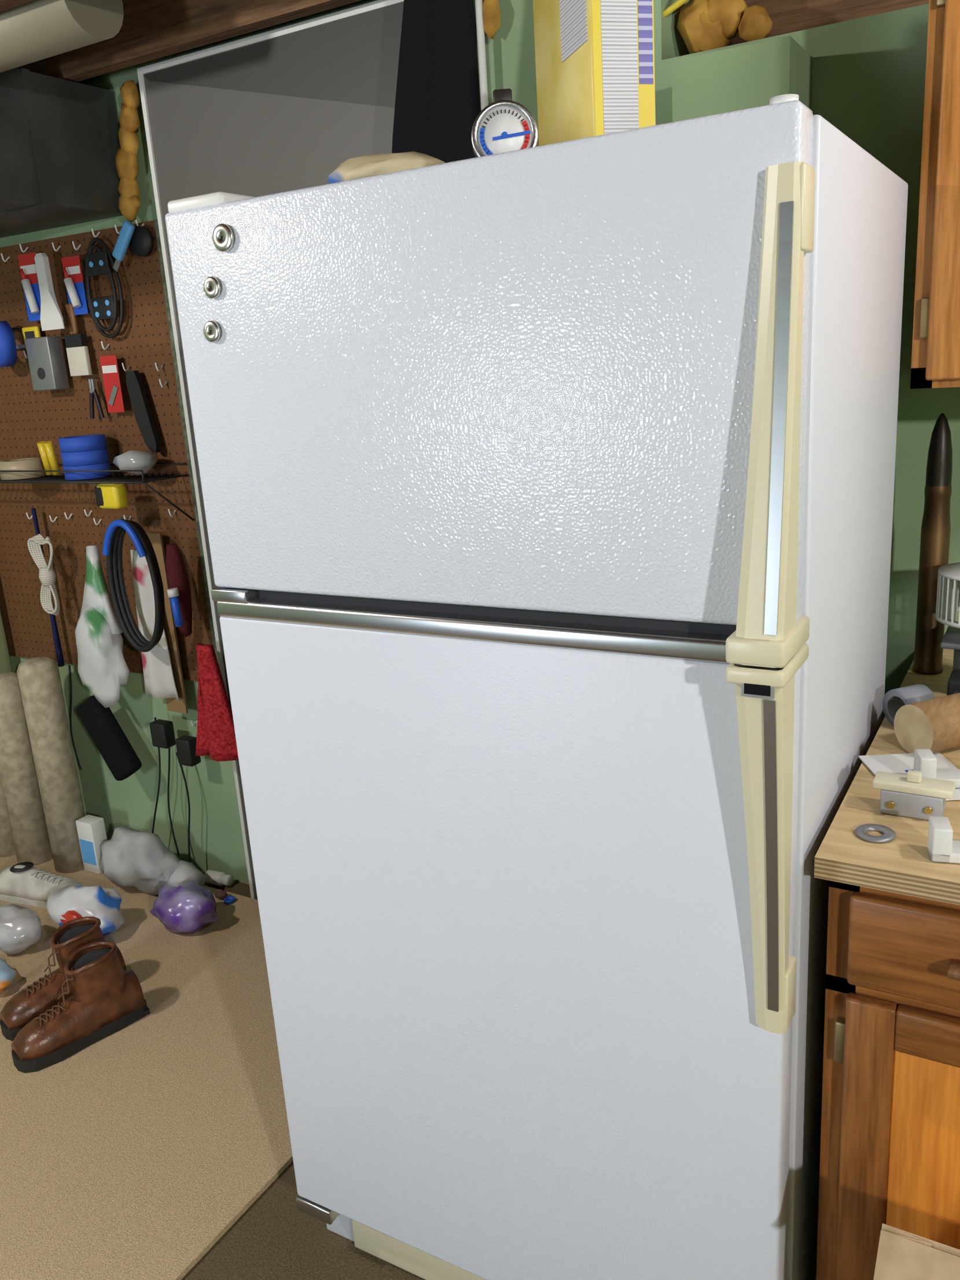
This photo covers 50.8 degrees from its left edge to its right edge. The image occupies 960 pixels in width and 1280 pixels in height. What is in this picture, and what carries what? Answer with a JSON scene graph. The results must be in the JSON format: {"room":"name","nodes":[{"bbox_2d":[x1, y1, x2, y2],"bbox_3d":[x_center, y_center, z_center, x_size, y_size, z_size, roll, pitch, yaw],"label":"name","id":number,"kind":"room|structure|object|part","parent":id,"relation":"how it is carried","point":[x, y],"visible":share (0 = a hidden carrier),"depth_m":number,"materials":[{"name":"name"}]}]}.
{"room":"garage workshop","nodes":[
{"label":"garage workshop","id":0,"kind":"room"},
{"bbox_2d":[0,0,361,82],"bbox_3d":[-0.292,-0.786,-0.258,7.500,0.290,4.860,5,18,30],"label":"wooden beam","id":1,"kind":"structure","parent":0,"point":[150,30],"depth_m":2.19,"materials":[{"name":"brown wood"}]},
{"bbox_2d":[0,0,123,237],"bbox_3d":[-1.270,-1.162,2.227,1.171,0.389,0.905,5,18,30],"label":"air duct","id":2,"kind":"object","parent":1,"relation":"attached to","point":[59,143],"visible":0.95,"depth_m":2.33,"materials":[{"name":"grey metal"}]},
{"bbox_2d":[391,0,480,162],"bbox_3d":[-0.091,-1.016,1.876,0.195,0.780,0.036,5,18,30],"label":"cloth","id":3,"kind":"object","parent":1,"relation":"hanging from","point":[437,105],"visible":0.42,"depth_m":1.86,"materials":[{"name":"black fabric"}]},
{"bbox_2d":[181,872,425,1279],"bbox_3d":[-0.144,1.488,0.373,7.500,0.100,4.860,5,18,30],"label":"floor","id":4,"kind":"structure","parent":0,"point":[272,1239],"depth_m":1.76,"materials":[{"name":"brown carpet"}]},
{"bbox_2d":[0,854,293,1279],"bbox_3d":[-1.374,0.958,2.344,2.140,0.022,1.785,5,18,30],"label":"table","id":5,"kind":"object","parent":4,"relation":"on","point":[129,1155],"depth_m":2.09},
{"bbox_2d":[0,777,16,856],"bbox_3d":[-1.564,0.473,3.291,0.130,0.450,0.130,5,18,30],"label":"roll","id":6,"kind":"object","parent":5,"relation":"on","point":[7,846],"visible":0.23,"depth_m":3.27,"materials":[{"name":"beige carpet"}]},
{"bbox_2d":[0,957,18,992],"bbox_3d":[-1.248,0.852,2.570,0.169,0.064,0.114,5,18,30],"label":"snack bag","id":7,"kind":"object","parent":5,"relation":"on","point":[7,974],"visible":1,"depth_m":2.54,"materials":[{"name":"blue plastic"}]},
{"bbox_2d":[0,903,42,954],"bbox_3d":[-1.266,0.780,2.735,0.186,0.117,0.135,5,18,30],"label":"plastic bag","id":8,"kind":"object","parent":5,"relation":"on","point":[21,927],"visible":1,"depth_m":2.69,"materials":[{"name":"white plastic"}]},
{"bbox_2d":[0,671,52,865],"bbox_3d":[-1.453,0.405,3.191,0.120,0.620,0.120,5,18,30],"label":"roll","id":9,"kind":"object","parent":5,"relation":"on","point":[18,773],"visible":0.76,"depth_m":3.15,"materials":[{"name":"beige carpet"}]},
{"bbox_2d":[0,861,82,909],"bbox_3d":[-1.301,0.721,2.992,0.280,0.099,0.102,2,16,19],"label":"sneaker","id":10,"kind":"object","parent":5,"relation":"on","point":[22,883],"visible":0.86,"depth_m":2.97,"materials":[{"name":"beige"}]},
{"bbox_2d":[16,656,85,873],"bbox_3d":[-1.309,0.385,3.117,0.116,0.680,0.116,5,18,30],"label":"roll","id":11,"kind":"object","parent":5,"relation":"on","point":[39,679],"visible":0.96,"depth_m":3.07,"materials":[{"name":"beige carpet"}]},
{"bbox_2d":[0,916,126,1041],"bbox_3d":[-1.014,0.804,2.445,0.300,0.196,0.110,-17,20,-40],"label":"boot","id":12,"kind":"object","parent":5,"relation":"on","point":[33,1000],"visible":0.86,"depth_m":2.41,"materials":[{"name":"brown leather"}]},
{"bbox_2d":[10,940,150,1072],"bbox_3d":[-0.934,0.830,2.331,0.300,0.196,0.110,-17,20,-40],"label":"boot","id":13,"kind":"object","parent":5,"relation":"on","point":[106,999],"visible":1,"depth_m":2.31,"materials":[{"name":"brown leather"}]},
{"bbox_2d":[46,884,124,936],"bbox_3d":[-1.090,0.743,2.772,0.232,0.150,0.160,-1,16,11],"label":"plastic bag","id":14,"kind":"object","parent":5,"relation":"on","point":[66,904],"visible":0.72,"depth_m":2.73,"materials":[{"name":"white plastic"}]},
{"bbox_2d":[75,814,107,874],"bbox_3d":[-1.202,0.636,3.143,0.070,0.170,0.051,5,18,30],"label":"carton","id":15,"kind":"object","parent":5,"relation":"on","point":[91,831],"visible":0.86,"depth_m":3.12,"materials":[{"name":"white cardboard"}]},
{"bbox_2d":[100,826,206,895],"bbox_3d":[-0.989,0.656,2.992,0.394,0.186,0.152,5,18,30],"label":"plastic bag","id":16,"kind":"object","parent":5,"relation":"on","point":[140,860],"visible":0.93,"depth_m":2.95,"materials":[{"name":"white plastic"}]},
{"bbox_2d":[149,880,218,933],"bbox_3d":[-0.818,0.734,2.785,0.232,0.129,0.157,5,18,30],"label":"bag","id":17,"kind":"object","parent":5,"relation":"on","point":[185,908],"visible":1,"depth_m":2.73,"materials":[{"name":"plastic"}]},
{"bbox_2d":[214,889,227,899],"bbox_3d":[-0.751,0.739,2.933,0.041,0.023,0.030,5,18,30],"label":"pebble","id":18,"kind":"object","parent":5,"relation":"on","point":[220,894],"visible":1,"depth_m":2.92,"materials":[{"name":"red stone"}]},
{"bbox_3d":[-0.723,0.751,2.917,0.032,0.010,0.032,5,18,30],"label":"bottle cap","id":19,"kind":"part","parent":5,"relation":"part of","materials":[{"name":"blue plastic"}]},
{"bbox_2d":[204,869,233,886],"bbox_3d":[-0.785,0.717,3.035,0.084,0.042,0.042,3,17,23],"label":"pill bottle","id":20,"kind":"object","parent":4,"relation":"on","point":[214,878],"visible":0.94,"depth_m":3.02,"materials":[{"name":"white plastic"}]},
{"bbox_2d":[137,0,403,899],"bbox_3d":[-0.358,-0.257,2.447,0.856,2.175,0.018,5,18,30],"label":"panel","id":21,"kind":"object","parent":4,"relation":"on","point":[280,110],"visible":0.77,"depth_m":2.23,"materials":[{"name":"grey metal"}]},
{"bbox_2d":[164,93,907,1279],"bbox_3d":[0.137,0.208,1.561,0.815,1.694,0.702,5,18,30],"label":"refrigerator","id":22,"kind":"object","parent":4,"relation":"on","point":[548,490],"visible":0.97,"depth_m":1.23,"materials":[{"name":"white metal"}]},
{"bbox_2d":[203,276,221,298],"bbox_3d":[-0.341,-0.449,1.287,0.027,0.027,0.006,5,18,30],"label":"magnet","id":23,"kind":"object","parent":22,"relation":"attached to","point":[212,287],"visible":1,"depth_m":1.28,"materials":[{"name":"silver metal"}]},
{"bbox_2d":[203,320,221,342],"bbox_3d":[-0.346,-0.399,1.306,0.027,0.027,0.006,5,18,30],"label":"magnet","id":24,"kind":"object","parent":22,"relation":"attached to","point":[212,331],"visible":1,"depth_m":1.30,"materials":[{"name":"silver metal"}]},
{"bbox_2d":[212,223,234,252],"bbox_3d":[-0.320,-0.501,1.258,0.033,0.033,0.006,5,18,30],"label":"magnet","id":25,"kind":"object","parent":22,"relation":"attached to","point":[223,238],"visible":1,"depth_m":1.25,"materials":[{"name":"silver metal"}]},
{"bbox_2d":[328,151,445,183],"bbox_3d":[-0.115,-0.575,1.249,0.145,0.044,0.112,11,21,43],"label":"bread bag","id":26,"kind":"object","parent":22,"relation":"on","point":[371,165],"visible":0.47,"depth_m":1.21,"materials":[{"name":"beige plastic"}]},
{"bbox_2d":[471,88,538,157],"bbox_3d":[0.029,-0.595,1.185,0.078,0.095,0.050,-3,15,3],"label":"thermometer","id":27,"kind":"object","parent":22,"relation":"on","point":[504,125],"visible":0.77,"depth_m":1.17,"materials":[{"name":"grey metal"}]},
{"bbox_2d":[532,0,655,145],"bbox_3d":[0.160,-0.785,1.445,0.091,0.310,0.236,-7,16,-13],"label":"cereal box","id":28,"kind":"object","parent":22,"relation":"on","point":[595,59],"visible":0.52,"depth_m":1.35,"materials":[{"name":"yellow cardboard"}]},
{"bbox_2d":[814,648,959,1279],"bbox_3d":[0.793,0.562,1.531,0.387,0.947,0.922,5,18,30],"label":"base cabinet","id":29,"kind":"object","parent":4,"relation":"on","point":[890,1152],"depth_m":1.18,"materials":[{"name":"brown wood"}]},
{"bbox_2d":[855,824,895,843],"bbox_3d":[0.464,0.227,1.186,0.044,0.003,0.044,5,18,30],"label":"washer","id":30,"kind":"object","parent":29,"relation":"on","point":[861,831],"visible":1,"depth_m":1.18,"materials":[{"name":"grey metal"}]},
{"bbox_2d":[858,748,959,800],"bbox_3d":[0.599,0.158,1.325,0.151,0.044,0.150,-3,15,2],"label":"instruction sheet","id":31,"kind":"object","parent":29,"relation":"on","point":[901,763],"depth_m":1.35,"materials":[{"name":"white paper"}]},
{"bbox_3d":[0.617,0.164,1.292,0.110,0.040,0.035,-1,16,10],"label":"plastic bracket","id":32,"kind":"part","parent":31,"relation":"part of","materials":[{"name":"white plastic"}]},
{"bbox_2d":[882,683,935,725],"bbox_3d":[0.640,0.098,1.504,0.048,0.058,0.058,-10,16,-20],"label":"tape roll","id":33,"kind":"object","parent":29,"relation":"on","point":[893,699],"visible":0.54,"depth_m":1.50,"materials":[{"name":"grey plastic"}]},
{"bbox_2d":[872,770,955,819],"bbox_3d":[0.527,0.185,1.229,0.090,0.052,0.044,5,18,30],"label":"light switch","id":34,"kind":"object","parent":29,"relation":"on","point":[912,795],"visible":0.98,"depth_m":1.22,"materials":[{"name":"grey plastic"}]},
{"bbox_2d":[894,692,959,753],"bbox_3d":[0.653,0.115,1.415,0.120,0.072,0.072,-10,16,-20],"label":"log","id":35,"kind":"object","parent":29,"relation":"on","point":[933,724],"visible":0.93,"depth_m":1.38,"materials":[{"name":"brown wood"}]},
{"bbox_2d":[912,413,952,674],"bbox_3d":[0.761,-0.157,1.690,0.048,0.436,0.048,5,18,30],"label":"shell","id":36,"kind":"object","parent":29,"relation":"on","point":[935,526],"visible":1,"depth_m":1.67,"materials":[{"name":"gold metal"}]},
{"bbox_3d":[0.555,0.222,1.112,0.110,0.040,0.035,1,16,16],"label":"plastic bracket","id":37,"kind":"part","parent":29,"relation":"part of","materials":[{"name":"white plastic"}]},
{"bbox_2d":[935,562,959,670],"bbox_3d":[0.801,-0.013,1.597,0.150,0.204,0.150,5,18,30],"label":"lantern","id":38,"kind":"object","parent":29,"relation":"on","point":[948,601],"visible":0.97,"depth_m":1.58,"materials":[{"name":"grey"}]},
{"bbox_2d":[946,669,959,695],"bbox_3d":[0.775,0.080,1.537,0.147,0.060,0.090,-8,16,-16],"label":"brick","id":39,"kind":"object","parent":29,"relation":"on","point":[953,682],"visible":0.5,"depth_m":1.51,"materials":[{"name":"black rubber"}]},
{"bbox_2d":[873,1223,959,1279],"bbox_3d":[0.601,0.895,1.099,0.320,0.560,0.185,5,18,30],"label":"cardboard box","id":40,"kind":"object","parent":4,"relation":"on","point":[902,1254],"visible":1,"depth_m":1.04,"materials":[{"name":"beige cardboard"}]},
{"bbox_2d":[0,0,959,884],"bbox_3d":[0.866,-0.319,1.854,7.500,2.460,0.460,5,18,30],"label":"wall","id":41,"kind":"structure","parent":0,"point":[859,66],"depth_m":1.85,"materials":[{"name":"green paint"}]},
{"bbox_2d":[0,218,218,727],"bbox_3d":[-1.601,-0.473,3.169,1.972,1.359,0.041,5,18,30],"label":"pegboard","id":42,"kind":"object","parent":41,"relation":"attached to","point":[69,514],"visible":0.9,"depth_m":2.83,"materials":[{"name":"brown wood"}]},
{"bbox_2d":[0,321,16,366],"bbox_3d":[-1.341,-0.827,2.822,0.048,0.122,0.122,-16,20,-38],"label":"tape roll","id":43,"kind":"object","parent":42,"relation":"attached to","point":[8,349],"visible":1,"depth_m":2.79,"materials":[{"name":"blue plastic"}]},
{"bbox_2d":[11,325,41,349],"bbox_3d":[-1.380,-0.858,2.893,0.364,0.068,0.014,5,18,30],"label":"hacksaw","id":44,"kind":"object","parent":42,"relation":"attached to","point":[32,331],"visible":0.59,"depth_m":2.81,"materials":[{"name":"yellow plastic"}]},
{"bbox_2d":[17,252,41,321],"bbox_3d":[-1.228,-0.960,2.750,0.076,0.173,0.024,5,18,30],"label":"package","id":45,"kind":"object","parent":42,"relation":"hanging from","point":[29,280],"visible":0.89,"depth_m":2.75,"materials":[{"name":"red"}]},
{"bbox_2d":[27,534,59,615],"bbox_3d":[-1.271,-0.188,2.967,0.107,0.244,0.048,5,18,30],"label":"rope coil","id":46,"kind":"object","parent":42,"relation":"hanging from","point":[47,574],"visible":1,"depth_m":2.96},
{"bbox_2d":[24,336,69,391],"bbox_3d":[-1.197,-0.764,2.794,0.094,0.140,0.049,5,18,30],"label":"electrical box","id":47,"kind":"object","parent":42,"relation":"attached to","point":[46,355],"visible":1,"depth_m":2.77,"materials":[{"name":"grey metal"}]},
{"bbox_2d":[31,508,64,667],"bbox_3d":[-1.307,-0.155,3.052,0.018,0.488,0.020,-8,16,-13],"label":"rod","id":48,"kind":"object","parent":42,"relation":"hanging from","point":[56,637],"visible":0.59,"depth_m":3.08,"materials":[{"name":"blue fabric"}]},
{"bbox_2d":[34,252,64,330],"bbox_3d":[-1.152,-0.926,2.687,0.090,0.192,0.016,5,18,30],"label":"scraper","id":49,"kind":"object","parent":42,"relation":"hanging from","point":[51,318],"visible":1,"depth_m":2.68,"materials":[{"name":"white plastic"}]},
{"bbox_2d":[61,255,88,315],"bbox_3d":[-1.080,-0.936,2.669,0.069,0.146,0.024,5,18,30],"label":"package","id":50,"kind":"object","parent":42,"relation":"hanging from","point":[73,280],"visible":1,"depth_m":2.67,"materials":[{"name":"red"}]},
{"bbox_2d":[64,303,92,376],"bbox_3d":[-1.093,-0.811,2.730,0.073,0.187,0.018,5,18,30],"label":"brush","id":51,"kind":"object","parent":42,"relation":"hanging from","point":[76,344],"visible":0.94,"depth_m":2.73,"materials":[{"name":"white wood"}]},
{"bbox_2d":[87,378,104,418],"bbox_3d":[-1.052,-0.659,2.757,0.050,0.105,0.014,5,18,30],"label":"pliers","id":52,"kind":"object","parent":42,"relation":"hanging from","point":[93,392],"visible":1,"depth_m":2.75,"materials":[{"name":"grey"}]},
{"bbox_2d":[0,462,194,520],"bbox_3d":[-1.210,-0.412,2.865,0.920,0.154,0.156,5,18,30],"label":"wire shelf","id":53,"kind":"object","parent":42,"relation":"attached to","point":[114,478],"visible":0.66,"depth_m":2.71,"materials":[{"name":"grey metal"}]},
{"bbox_2d":[0,608,12,672],"bbox_3d":[-1.573,-0.077,3.234,0.105,0.696,0.037,5,18,30],"label":"cloth","id":54,"kind":"object","parent":53,"relation":"hanging from","point":[5,661],"visible":0.26,"depth_m":3.25,"materials":[{"name":"green"}]},
{"bbox_2d":[0,457,46,479],"bbox_3d":[-1.314,-0.493,2.901,0.124,0.050,0.124,5,18,30],"label":"tape roll","id":55,"kind":"object","parent":53,"relation":"on","point":[33,463],"visible":0.95,"depth_m":2.85,"materials":[{"name":"beige"}]},
{"bbox_2d":[37,440,64,475],"bbox_3d":[-1.188,-0.502,2.804,0.047,0.102,0.087,-3,15,4],"label":"screwdriver","id":56,"kind":"object","parent":53,"relation":"on","point":[46,449],"visible":0.93,"depth_m":2.78,"materials":[{"name":"yellow plastic"}]},
{"bbox_2d":[58,434,111,480],"bbox_3d":[-1.078,-0.500,2.758,0.120,0.110,0.120,5,18,30],"label":"tape","id":57,"kind":"object","parent":53,"relation":"on","point":[84,452],"visible":0.99,"depth_m":2.71,"materials":[{"name":"blue plastic"}]},
{"bbox_2d":[112,449,158,475],"bbox_3d":[-0.912,-0.469,2.669,0.133,0.068,0.084,5,18,30],"label":"bag","id":58,"kind":"object","parent":53,"relation":"on","point":[133,459],"visible":0.94,"depth_m":2.63,"materials":[{"name":"grey plastic"}]},
{"bbox_2d":[165,543,192,637],"bbox_3d":[-0.805,-0.132,2.702,0.061,0.256,0.052,5,18,30],"label":"tool bag","id":59,"kind":"object","parent":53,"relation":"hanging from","point":[177,577],"visible":0.81,"depth_m":2.67,"materials":[{"name":"red fabric"}]},
{"bbox_2d":[166,587,184,627],"bbox_3d":[-0.801,-0.086,2.658,0.033,0.102,0.028,5,18,30],"label":"flashlight","id":60,"kind":"object","parent":59,"relation":"attached to","point":[173,593],"visible":1,"depth_m":2.65,"materials":[{"name":"blue plastic"}]},
{"bbox_2d":[74,544,129,707],"bbox_3d":[-1.110,-0.037,2.913,0.173,0.475,0.105,5,18,30],"label":"shopping bag","id":61,"kind":"object","parent":42,"relation":"hanging from","point":[103,668],"visible":1,"depth_m":2.88,"materials":[{"name":"white plastic"}]},
{"bbox_2d":[83,237,123,337],"bbox_3d":[-0.982,-0.913,2.625,0.132,0.247,0.020,5,18,30],"label":"cleats","id":62,"kind":"object","parent":42,"relation":"attached to","point":[96,263],"visible":1,"depth_m":2.62,"materials":[{"name":"black rubber"}]},
{"bbox_2d":[76,694,141,780],"bbox_3d":[-1.111,0.292,3.023,0.210,0.261,0.050,5,18,30],"label":"cylinder","id":63,"kind":"object","parent":42,"relation":"hanging from","point":[99,721],"visible":0.9,"depth_m":3.00,"materials":[{"name":"black plastic"}]},
{"bbox_2d":[94,483,128,509],"bbox_3d":[-0.984,-0.385,2.700,0.085,0.067,0.047,5,18,30],"label":"tape measure","id":64,"kind":"object","parent":42,"relation":"attached to","point":[107,496],"visible":0.95,"depth_m":2.68,"materials":[{"name":"yellow plastic"}]},
{"bbox_2d":[99,355,124,412],"bbox_3d":[-0.986,-0.684,2.704,0.063,0.147,0.004,5,18,30],"label":"package","id":65,"kind":"object","parent":42,"relation":"hanging from","point":[109,364],"visible":1,"depth_m":2.70,"materials":[{"name":"red cardboard"}]},
{"bbox_2d":[112,220,134,271],"bbox_3d":[-0.897,-0.989,2.539,0.092,0.114,0.018,5,18,30],"label":"utility knife","id":66,"kind":"object","parent":42,"relation":"attached to","point":[127,230],"visible":1,"depth_m":2.53,"materials":[{"name":"blue plastic"}]},
{"bbox_2d":[102,519,164,652],"bbox_3d":[-0.933,-0.145,2.731,0.189,0.369,0.056,5,18,30],"label":"coiled hose","id":67,"kind":"object","parent":42,"relation":"hanging from","point":[115,533],"visible":1,"depth_m":2.73,"materials":[{"name":"black rubber"}]},
{"bbox_2d":[129,225,153,256],"bbox_3d":[-0.849,-0.999,2.532,0.072,0.072,0.014,5,18,30],"label":"spool","id":68,"kind":"object","parent":42,"relation":"attached to","point":[142,242],"visible":1,"depth_m":2.52,"materials":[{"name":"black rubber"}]},
{"bbox_2d":[125,370,160,452],"bbox_3d":[-0.893,-0.605,2.680,0.079,0.213,0.016,5,18,30],"label":"sheath","id":69,"kind":"object","parent":42,"relation":"attached to","point":[144,418],"visible":0.97,"depth_m":2.67,"materials":[{"name":"black leather"}]},
{"bbox_2d":[130,549,179,700],"bbox_3d":[-0.928,-0.042,2.849,0.147,0.429,0.028,5,18,30],"label":"hanging cloth","id":70,"kind":"object","parent":42,"relation":"hanging from","point":[160,683],"visible":0.8,"depth_m":2.85,"materials":[{"name":"white fabric"}]},
{"bbox_2d":[145,532,188,714],"bbox_3d":[-0.889,-0.043,2.849,0.077,0.522,0.007,5,18,30],"label":"cardboard sheet","id":71,"kind":"object","parent":42,"relation":"hanging from","point":[173,705],"visible":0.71,"depth_m":2.85,"materials":[{"name":"brown cardboard"}]},
{"bbox_2d":[195,643,238,761],"bbox_3d":[-0.725,0.168,2.724,0.160,0.322,0.053,5,18,30],"label":"cloth","id":72,"kind":"object","parent":42,"relation":"hanging from","point":[216,735],"visible":0.97,"depth_m":2.71,"materials":[{"name":"red fabric"}]},
{"bbox_2d":[68,665,200,862],"bbox_3d":[-1.047,0.400,3.045,0.563,0.623,0.043,5,18,30],"label":"power adapter","id":73,"kind":"object","parent":41,"relation":"attached to","point":[162,731],"visible":0.92,"depth_m":2.91,"materials":[{"name":"black plastic"}]},
{"bbox_2d":[115,0,500,222],"bbox_3d":[-0.429,-1.155,2.243,1.091,0.310,0.042,5,18,28],"label":"foam","id":74,"kind":"object","parent":41,"relation":"attached to","point":[126,159],"visible":1,"depth_m":2.45,"materials":[{"name":"orange plastic"}]},
{"bbox_2d":[475,0,488,110],"bbox_3d":[0.026,-0.799,2.083,0.015,0.952,0.015,5,18,30],"label":"conduit pipe","id":75,"kind":"object","parent":41,"relation":"attached to","point":[478,3],"visible":0.16,"depth_m":1.98,"materials":[{"name":"white paint"}]},
{"bbox_2d":[662,0,688,17],"bbox_3d":[0.311,-1.137,1.861,0.247,0.115,0.012,5,18,30],"label":"cable","id":76,"kind":"object","parent":41,"relation":"attached to","point":[678,3],"visible":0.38,"depth_m":1.83,"materials":[{"name":"yellow plastic"}]},
{"bbox_2d":[676,0,772,53],"bbox_3d":[0.447,-1.136,1.848,0.172,0.120,0.072,5,18,30],"label":"foam","id":77,"kind":"object","parent":41,"relation":"attached to","point":[703,25],"visible":0.9,"depth_m":1.83,"materials":[{"name":"orange plastic"}]},
{"bbox_2d":[910,0,959,388],"bbox_3d":[0.841,-0.703,1.463,0.338,0.630,0.326,5,18,30],"label":"upper cabinet","id":78,"kind":"object","parent":41,"relation":"attached to","point":[935,356],"visible":1,"depth_m":1.42,"materials":[{"name":"brown wood"}]}
]}

